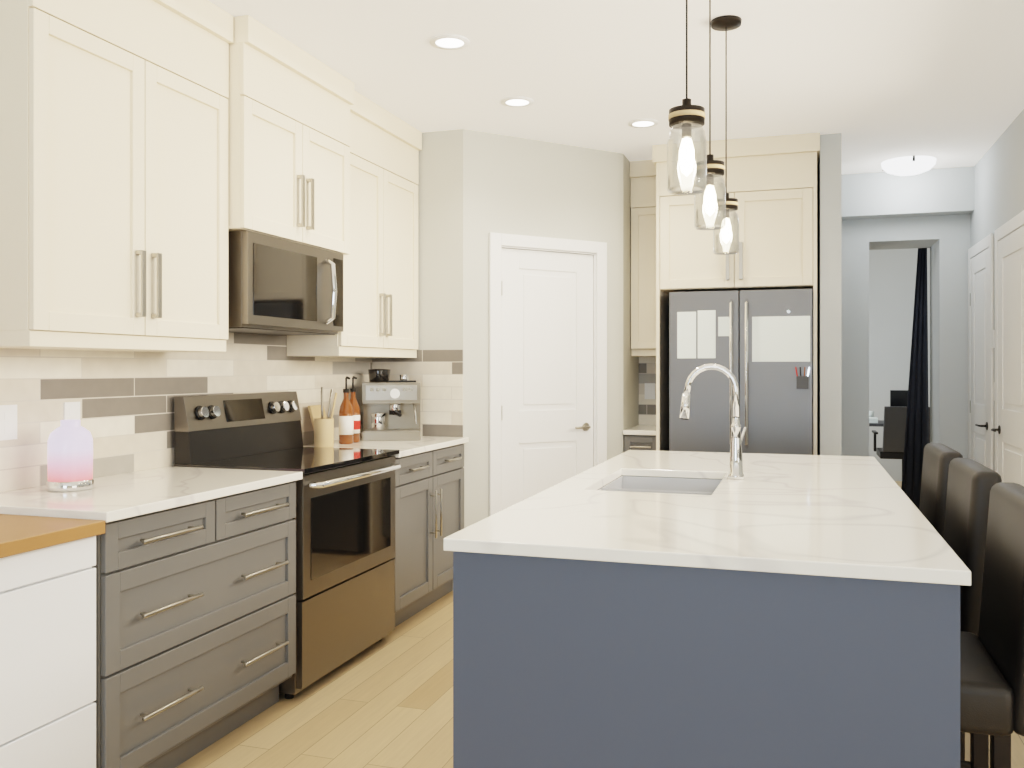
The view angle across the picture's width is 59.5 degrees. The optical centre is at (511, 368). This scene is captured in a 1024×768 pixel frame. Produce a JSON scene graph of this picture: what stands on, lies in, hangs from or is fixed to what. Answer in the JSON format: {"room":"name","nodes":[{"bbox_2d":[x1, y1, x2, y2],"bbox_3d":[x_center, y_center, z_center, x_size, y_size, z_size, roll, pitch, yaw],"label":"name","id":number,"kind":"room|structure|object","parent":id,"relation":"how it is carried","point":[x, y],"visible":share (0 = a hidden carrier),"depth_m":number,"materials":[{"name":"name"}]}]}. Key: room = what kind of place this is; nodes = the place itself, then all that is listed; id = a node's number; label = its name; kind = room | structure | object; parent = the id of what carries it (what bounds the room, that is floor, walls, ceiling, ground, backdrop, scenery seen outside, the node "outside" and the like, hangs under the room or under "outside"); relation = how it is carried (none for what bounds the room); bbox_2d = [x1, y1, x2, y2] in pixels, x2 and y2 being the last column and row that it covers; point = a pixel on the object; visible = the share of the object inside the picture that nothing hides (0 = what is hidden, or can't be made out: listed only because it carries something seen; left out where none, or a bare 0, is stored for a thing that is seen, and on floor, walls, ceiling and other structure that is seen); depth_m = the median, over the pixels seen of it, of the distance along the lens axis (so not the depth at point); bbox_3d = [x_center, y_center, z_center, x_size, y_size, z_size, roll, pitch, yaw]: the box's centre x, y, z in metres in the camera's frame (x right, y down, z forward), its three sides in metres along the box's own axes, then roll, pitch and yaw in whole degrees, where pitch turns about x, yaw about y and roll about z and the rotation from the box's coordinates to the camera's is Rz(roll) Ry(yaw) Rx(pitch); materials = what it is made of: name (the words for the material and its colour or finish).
{"room":"kitchen","nodes":[
{"label":"kitchen","id":0,"kind":"room"},
{"bbox_2d":[418,129,462,589],"bbox_3d":[-0.560,-0.050,5.452,0.600,2.740,0.100,0,0,18],"label":"wall","id":1,"kind":"structure","parent":0,"point":[440,256],"depth_m":5.36,"materials":[{"name":"white paint"}]},
{"bbox_2d":[372,350,462,436],"bbox_3d":[-0.573,0.146,5.399,0.592,0.516,0.008,0,0,18],"label":"backsplash","id":2,"kind":"structure","parent":1,"relation":"attached to","point":[437,375],"depth_m":5.36,"materials":[{"name":"tile"}]},
{"bbox_2d":[463,129,622,527],"bbox_3d":[0.197,-0.050,5.659,1.190,2.740,0.100,0,0,-31],"label":"wall","id":3,"kind":"structure","parent":0,"point":[519,186],"depth_m":5.51,"materials":[{"name":"white paint"}]},
{"bbox_2d":[489,232,606,515],"bbox_3d":[0.222,0.248,5.646,0.870,2.137,0.146,0,0,-31],"label":"pantry door","id":4,"kind":"structure","parent":3,"relation":"in","point":[547,369],"depth_m":5.62,"materials":[{"name":"white wood"}]},
{"bbox_2d":[176,481,1023,767],"bbox_3d":[1.922,1.350,3.532,6.900,0.060,15.300,0,0,18],"label":"floor","id":5,"kind":"structure","parent":0,"point":[386,701],"depth_m":3.38,"materials":[{"name":"brown wood"}]},
{"bbox_2d":[0,514,104,767],"bbox_3d":[-1.622,0.874,2.060,0.628,0.893,1.172,0,0,18],"label":"base cabinet","id":6,"kind":"object","parent":5,"relation":"on","point":[47,643],"visible":0.92,"depth_m":2.37,"materials":[{"name":"white wood"}]},
{"bbox_2d":[92,482,295,767],"bbox_3d":[-1.272,0.878,3.126,0.642,0.884,1.025,0,0,18],"label":"base cabinet","id":7,"kind":"object","parent":5,"relation":"on","point":[195,628],"visible":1,"depth_m":2.93,"materials":[{"name":"grey wood"}]},
{"bbox_2d":[0,436,468,522],"bbox_3d":[-0.999,0.420,4.005,0.631,0.030,2.904,0,0,18],"label":"countertop","id":8,"kind":"structure","parent":7,"relation":"on","point":[110,498],"depth_m":3.03,"materials":[{"name":"stone"}]},
{"bbox_2d":[46,419,93,491],"bbox_3d":[-1.482,0.287,3.007,0.144,0.234,0.144,0,0,18],"label":"diffuser","id":9,"kind":"object","parent":8,"relation":"on","point":[70,456],"visible":1,"depth_m":2.95,"materials":[{"name":"pink glass"}]},
{"bbox_2d":[308,405,326,428],"bbox_3d":[-1.016,0.299,4.758,0.078,0.210,0.140,0,0,18],"label":"cutting board","id":10,"kind":"object","parent":8,"relation":"on","point":[314,411],"visible":0.38,"depth_m":4.73,"materials":[{"name":"brown wood"}]},
{"bbox_2d":[314,387,336,447],"bbox_3d":[-0.962,0.249,4.588,0.103,0.311,0.101,0,0,18],"label":"utensil crock","id":11,"kind":"object","parent":8,"relation":"on","point":[324,432],"visible":0.85,"depth_m":4.55,"materials":[{"name":"beige ceramic"}]},
{"bbox_2d":[339,376,353,443],"bbox_3d":[-0.893,0.223,4.832,0.084,0.364,0.083,0,0,18],"label":"syrup bottle","id":12,"kind":"object","parent":8,"relation":"on","point":[346,424],"visible":1,"depth_m":4.80,"materials":[{"name":"orange glass"}]},
{"bbox_2d":[350,376,359,442],"bbox_3d":[-0.876,0.223,4.936,0.084,0.364,0.083,0,0,18],"label":"syrup bottle","id":13,"kind":"object","parent":8,"relation":"on","point":[356,415],"visible":0.69,"depth_m":4.92,"materials":[{"name":"orange glass"}]},
{"bbox_2d":[361,369,420,440],"bbox_3d":[-0.694,0.202,5.170,0.330,0.405,0.342,0,0,-6],"label":"espresso machine","id":14,"kind":"object","parent":8,"relation":"on","point":[391,409],"visible":1,"depth_m":5.12,"materials":[{"name":"metal"}]},
{"bbox_2d":[174,391,400,698],"bbox_3d":[-0.954,0.718,4.032,0.658,1.205,0.879,0,0,18],"label":"range","id":15,"kind":"object","parent":5,"relation":"on","point":[345,554],"visible":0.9,"depth_m":3.89,"materials":[{"name":"grey metal"}]},
{"bbox_2d":[392,444,463,626],"bbox_3d":[-0.695,0.878,4.923,0.642,0.884,0.960,0,0,18],"label":"base cabinet","id":16,"kind":"object","parent":5,"relation":"on","point":[429,501],"visible":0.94,"depth_m":4.78,"materials":[{"name":"grey wood"}]},
{"bbox_2d":[624,435,655,451],"bbox_3d":[0.933,0.878,6.141,0.234,0.884,0.632,0,0,18],"label":"base cabinet","id":17,"kind":"object","parent":5,"relation":"on","point":[639,442],"visible":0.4,"depth_m":5.88,"materials":[{"name":"grey wood"}]},
{"bbox_2d":[623,425,655,434],"bbox_3d":[0.936,0.420,6.154,0.236,0.030,0.610,0,0,18],"label":"countertop","id":18,"kind":"structure","parent":17,"relation":"on","point":[643,430],"depth_m":5.89,"materials":[{"name":"stone"}]},
{"bbox_2d":[453,555,959,767],"bbox_3d":[0.753,0.878,3.132,1.098,0.884,2.425,0,0,18],"label":"kitchen island","id":19,"kind":"object","parent":5,"relation":"on","point":[735,607],"depth_m":1.97,"materials":[{"name":"paint"}]},
{"bbox_2d":[444,451,970,586],"bbox_3d":[0.752,0.420,3.132,1.136,0.030,2.456,0,0,18],"label":"island countertop","id":20,"kind":"structure","parent":19,"relation":"on","point":[810,516],"depth_m":2.36,"materials":[{"name":"white stone"}]},
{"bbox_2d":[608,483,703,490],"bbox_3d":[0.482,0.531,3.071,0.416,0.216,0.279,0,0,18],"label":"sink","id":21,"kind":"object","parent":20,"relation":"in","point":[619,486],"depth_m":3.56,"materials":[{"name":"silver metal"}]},
{"bbox_2d":[679,363,746,479],"bbox_3d":[0.751,0.193,3.347,0.241,0.424,0.109,0,0,18],"label":"faucet","id":22,"kind":"object","parent":20,"relation":"on","point":[736,461],"depth_m":3.29,"materials":[{"name":"silver metal"}]},
{"bbox_2d":[652,133,819,454],"bbox_3d":[1.487,-0.049,5.897,1.006,2.738,0.778,0,0,18],"label":"cabinet","id":23,"kind":"object","parent":5,"relation":"on","point":[772,184],"visible":0.81,"depth_m":5.54,"materials":[{"name":"beige wood"}]},
{"bbox_2d":[669,289,811,454],"bbox_3d":[1.502,0.420,5.835,0.852,1.800,0.831,0,0,18],"label":"fridge","id":24,"kind":"object","parent":5,"relation":"on","point":[757,344],"visible":0.48,"depth_m":5.48,"materials":[{"name":"grey metal"}]},
{"bbox_2d":[869,420,883,426],"bbox_3d":[4.108,0.945,9.525,1.300,0.750,0.650,0,0,18],"label":"desk","id":25,"kind":"object","parent":5,"relation":"on","point":[880,423],"depth_m":9.31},
{"bbox_2d":[869,411,877,422],"bbox_3d":[3.757,0.515,9.609,0.280,0.110,0.395,0,0,18],"label":"papers","id":26,"kind":"object","parent":25,"relation":"on","point":[872,419],"visible":0.48,"depth_m":9.40,"materials":[{"name":"white paper"}]},
{"bbox_2d":[890,390,907,406],"bbox_3d":[4.214,0.400,9.528,0.360,0.340,0.120,0,0,18],"label":"monitor","id":27,"kind":"object","parent":25,"relation":"on","point":[898,397],"visible":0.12,"depth_m":9.53,"materials":[{"name":"black plastic"}]},
{"bbox_2d":[872,406,929,470],"bbox_3d":[3.851,0.840,8.786,0.618,0.960,0.662,0,0,18],"label":"office chair","id":28,"kind":"object","parent":5,"relation":"on","point":[894,426],"visible":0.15,"depth_m":8.55,"materials":[{"name":"black plastic"}]},
{"bbox_2d":[919,443,962,537],"bbox_3d":[1.347,0.800,3.264,0.479,1.040,0.430,0,0,18],"label":"stool","id":29,"kind":"object","parent":5,"relation":"on","point":[938,458],"visible":0.08,"depth_m":3.07,"materials":[{"name":"black leather"}]},
{"bbox_2d":[943,458,1001,767],"bbox_3d":[1.163,0.800,2.693,0.479,1.040,0.430,0,0,18],"label":"stool","id":30,"kind":"object","parent":5,"relation":"on","point":[971,483],"visible":0.25,"depth_m":2.45,"materials":[{"name":"brown leather"}]},
{"bbox_2d":[960,482,1023,767],"bbox_3d":[0.968,0.800,2.084,0.479,1.040,0.430,0,0,18],"label":"stool","id":31,"kind":"object","parent":5,"relation":"on","point":[992,679],"visible":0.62,"depth_m":1.95,"materials":[{"name":"brown leather"}]},
{"bbox_2d":[208,0,1023,174],"bbox_3d":[1.922,-1.450,3.532,6.900,0.060,15.300,0,0,18],"label":"ceiling","id":32,"kind":"structure","parent":0,"point":[875,83],"depth_m":4.21,"materials":[{"name":"white paint"}]},
{"bbox_2d":[430,34,469,49],"bbox_3d":[-0.270,-1.415,3.889,0.176,0.008,0.176,0,0,18],"label":"recessed light","id":33,"kind":"object","parent":32,"relation":"in","point":[449,41],"visible":1,"depth_m":3.88,"materials":[{"name":"white plastic"}]},
{"bbox_2d":[501,96,533,106],"bbox_3d":[0.028,-1.415,4.759,0.176,0.008,0.176,0,0,18],"label":"recessed light","id":34,"kind":"object","parent":32,"relation":"in","point":[517,101],"visible":0.98,"depth_m":4.75,"materials":[{"name":"white plastic"}]},
{"bbox_2d":[628,119,657,127],"bbox_3d":[0.758,-1.415,5.176,0.176,0.008,0.176,0,0,18],"label":"recessed light","id":35,"kind":"object","parent":32,"relation":"in","point":[641,123],"visible":1,"depth_m":5.17,"materials":[{"name":"white plastic"}]},
{"bbox_2d":[667,0,706,194],"bbox_3d":[0.464,-0.945,2.382,0.124,0.949,0.124,0,0,18],"label":"pendant light","id":36,"kind":"object","parent":32,"relation":"hanging from","point":[686,117],"visible":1,"depth_m":2.37,"materials":[{"name":"clear glass"}]},
{"bbox_2d":[694,0,725,229],"bbox_3d":[0.663,-0.945,3.001,0.124,0.949,0.124,0,0,18],"label":"pendant light","id":37,"kind":"object","parent":32,"relation":"hanging from","point":[715,169],"visible":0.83,"depth_m":2.99,"materials":[{"name":"clear glass"}]},
{"bbox_2d":[711,15,741,254],"bbox_3d":[0.874,-0.945,3.658,0.124,0.949,0.124,0,0,18],"label":"pendant light","id":38,"kind":"object","parent":32,"relation":"hanging from","point":[725,23],"visible":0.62,"depth_m":3.65,"materials":[{"name":"clear glass"}]},
{"bbox_2d":[881,156,935,175],"bbox_3d":[2.718,-1.375,6.142,0.350,0.087,0.352,0,0,18],"label":"dome ceiling light","id":39,"kind":"object","parent":32,"relation":"attached to","point":[907,166],"visible":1,"depth_m":6.04,"materials":[{"name":"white glass"}]},
{"bbox_2d":[623,154,638,452],"bbox_3d":[0.779,-0.050,6.220,0.100,2.740,0.600,0,0,18],"label":"wall","id":40,"kind":"structure","parent":0,"point":[630,391],"depth_m":6.07,"materials":[{"name":"white paint"}]},
{"bbox_2d":[639,357,655,424],"bbox_3d":[1.030,0.135,6.449,0.237,0.540,0.008,0,0,18],"label":"backsplash","id":41,"kind":"structure","parent":40,"relation":"attached to","point":[647,374],"depth_m":6.46,"materials":[{"name":"tile"}]},
{"bbox_2d":[645,383,654,398],"bbox_3d":[0.993,0.163,6.453,0.075,0.115,0.008,0,0,18],"label":"light switch","id":42,"kind":"object","parent":41,"relation":"attached to","point":[649,390],"visible":1,"depth_m":6.45,"materials":[{"name":"white plastic"}]},
{"bbox_2d":[817,176,817,454],"bbox_3d":[0.914,-0.050,6.544,2.740,2.740,0.100,0,0,18],"label":"wall","id":43,"kind":"structure","parent":0,"point":[817,315],"depth_m":6.12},
{"bbox_2d":[630,160,655,356],"bbox_3d":[0.972,-0.752,6.266,0.236,1.331,0.376,0,0,18],"label":"upper cabinet","id":44,"kind":"object","parent":43,"relation":"attached to","point":[643,256],"visible":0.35,"depth_m":6.13,"materials":[{"name":"beige wood"}]},
{"bbox_2d":[818,133,840,455],"bbox_3d":[2.139,-0.050,6.077,0.122,2.740,1.380,0,0,18],"label":"wall","id":45,"kind":"structure","parent":0,"point":[829,304],"depth_m":5.42,"materials":[{"name":"white paint"}]},
{"bbox_2d":[869,248,929,480],"bbox_3d":[4.267,-0.050,10.656,3.570,2.740,0.100,0,0,18],"label":"wall","id":46,"kind":"structure","parent":0,"point":[892,277],"depth_m":10.52,"materials":[{"name":"white paint"}]},
{"bbox_2d":[841,214,969,457],"bbox_3d":[2.925,-0.050,6.812,0.926,2.740,0.500,0,0,18],"label":"wall","id":47,"kind":"structure","parent":0,"point":[945,239],"depth_m":6.62,"materials":[{"name":"white paint"}]},
{"bbox_2d":[901,248,928,508],"bbox_3d":[3.161,0.085,7.047,0.230,2.430,0.052,0,0,18],"label":"curtain","id":48,"kind":"object","parent":47,"relation":"hanging from","point":[917,431],"visible":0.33,"depth_m":7.03,"materials":[{"name":"black fabric"}]},
{"bbox_2d":[841,166,973,219],"bbox_3d":[2.824,-1.264,6.497,0.926,0.308,0.158,0,0,18],"label":"beam","id":49,"kind":"structure","parent":0,"point":[940,191],"depth_m":6.42,"materials":[{"name":"white paint"}]},
{"bbox_2d":[970,109,1023,470],"bbox_3d":[2.721,-0.050,4.498,0.100,2.740,5.030,0,0,18],"label":"wall","id":50,"kind":"structure","parent":0,"point":[998,184],"depth_m":5.52,"materials":[{"name":"white paint"}]},
{"bbox_2d":[968,233,993,470],"bbox_3d":[3.129,0.232,6.043,0.065,2.173,0.810,0,0,18],"label":"hall door","id":51,"kind":"structure","parent":50,"relation":"in","point":[980,349],"depth_m":5.97,"materials":[{"name":"white wood"}]},
{"bbox_2d":[991,210,1023,485],"bbox_3d":[2.833,0.232,5.119,0.065,2.173,0.910,0,0,18],"label":"hall door","id":52,"kind":"structure","parent":50,"relation":"in","point":[1008,430],"depth_m":5.17,"materials":[{"name":"white wood"}]},
{"bbox_3d":[-1.991,-0.050,2.141,0.100,2.740,10.260,0,0,18],"label":"wall","id":53,"kind":"structure","parent":0,"visible":0},
{"bbox_2d":[0,0,232,351],"bbox_3d":[-1.421,-0.743,3.182,0.332,1.351,0.990,0,0,18],"label":"upper cabinet","id":54,"kind":"object","parent":53,"relation":"attached to","point":[113,175],"visible":1,"depth_m":3.02,"materials":[{"name":"white wood"}]},
{"bbox_2d":[0,332,371,492],"bbox_3d":[-1.479,-0.072,3.557,0.008,1.015,4.069,0,0,18],"label":"backsplash","id":55,"kind":"structure","parent":53,"relation":"attached to","point":[125,399],"depth_m":3.52,"materials":[{"name":"tile"}]},
{"bbox_2d":[0,405,16,440],"bbox_3d":[-1.664,0.177,2.956,0.006,0.115,0.072,0,0,18],"label":"electrical outlet","id":56,"kind":"object","parent":55,"relation":"attached to","point":[8,422],"visible":1,"depth_m":2.96,"materials":[{"name":"white plastic"}]},
{"bbox_2d":[64,402,79,419],"bbox_3d":[-1.580,0.177,3.218,0.006,0.115,0.072,0,0,18],"label":"electrical outlet","id":57,"kind":"object","parent":55,"relation":"attached to","point":[71,410],"visible":0.55,"depth_m":3.21,"materials":[{"name":"white plastic"}]},
{"bbox_2d":[228,15,353,254],"bbox_3d":[-1.100,-0.992,4.076,0.396,0.853,0.898,0,0,18],"label":"upper cabinet","id":58,"kind":"object","parent":53,"relation":"attached to","point":[289,103],"visible":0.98,"depth_m":3.90,"materials":[{"name":"white wood"}]},
{"bbox_2d":[228,230,342,335],"bbox_3d":[-1.093,-0.364,4.069,0.414,0.396,0.800,0,0,18],"label":"microwave","id":59,"kind":"object","parent":58,"relation":"attached to","point":[278,286],"visible":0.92,"depth_m":3.90,"materials":[{"name":"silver metal"}]},
{"bbox_2d":[287,90,421,357],"bbox_3d":[-0.841,-0.741,4.973,0.342,1.354,0.955,0,0,18],"label":"upper cabinet","id":60,"kind":"object","parent":53,"relation":"attached to","point":[380,290],"visible":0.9,"depth_m":4.88,"materials":[{"name":"white wood"}]}
]}

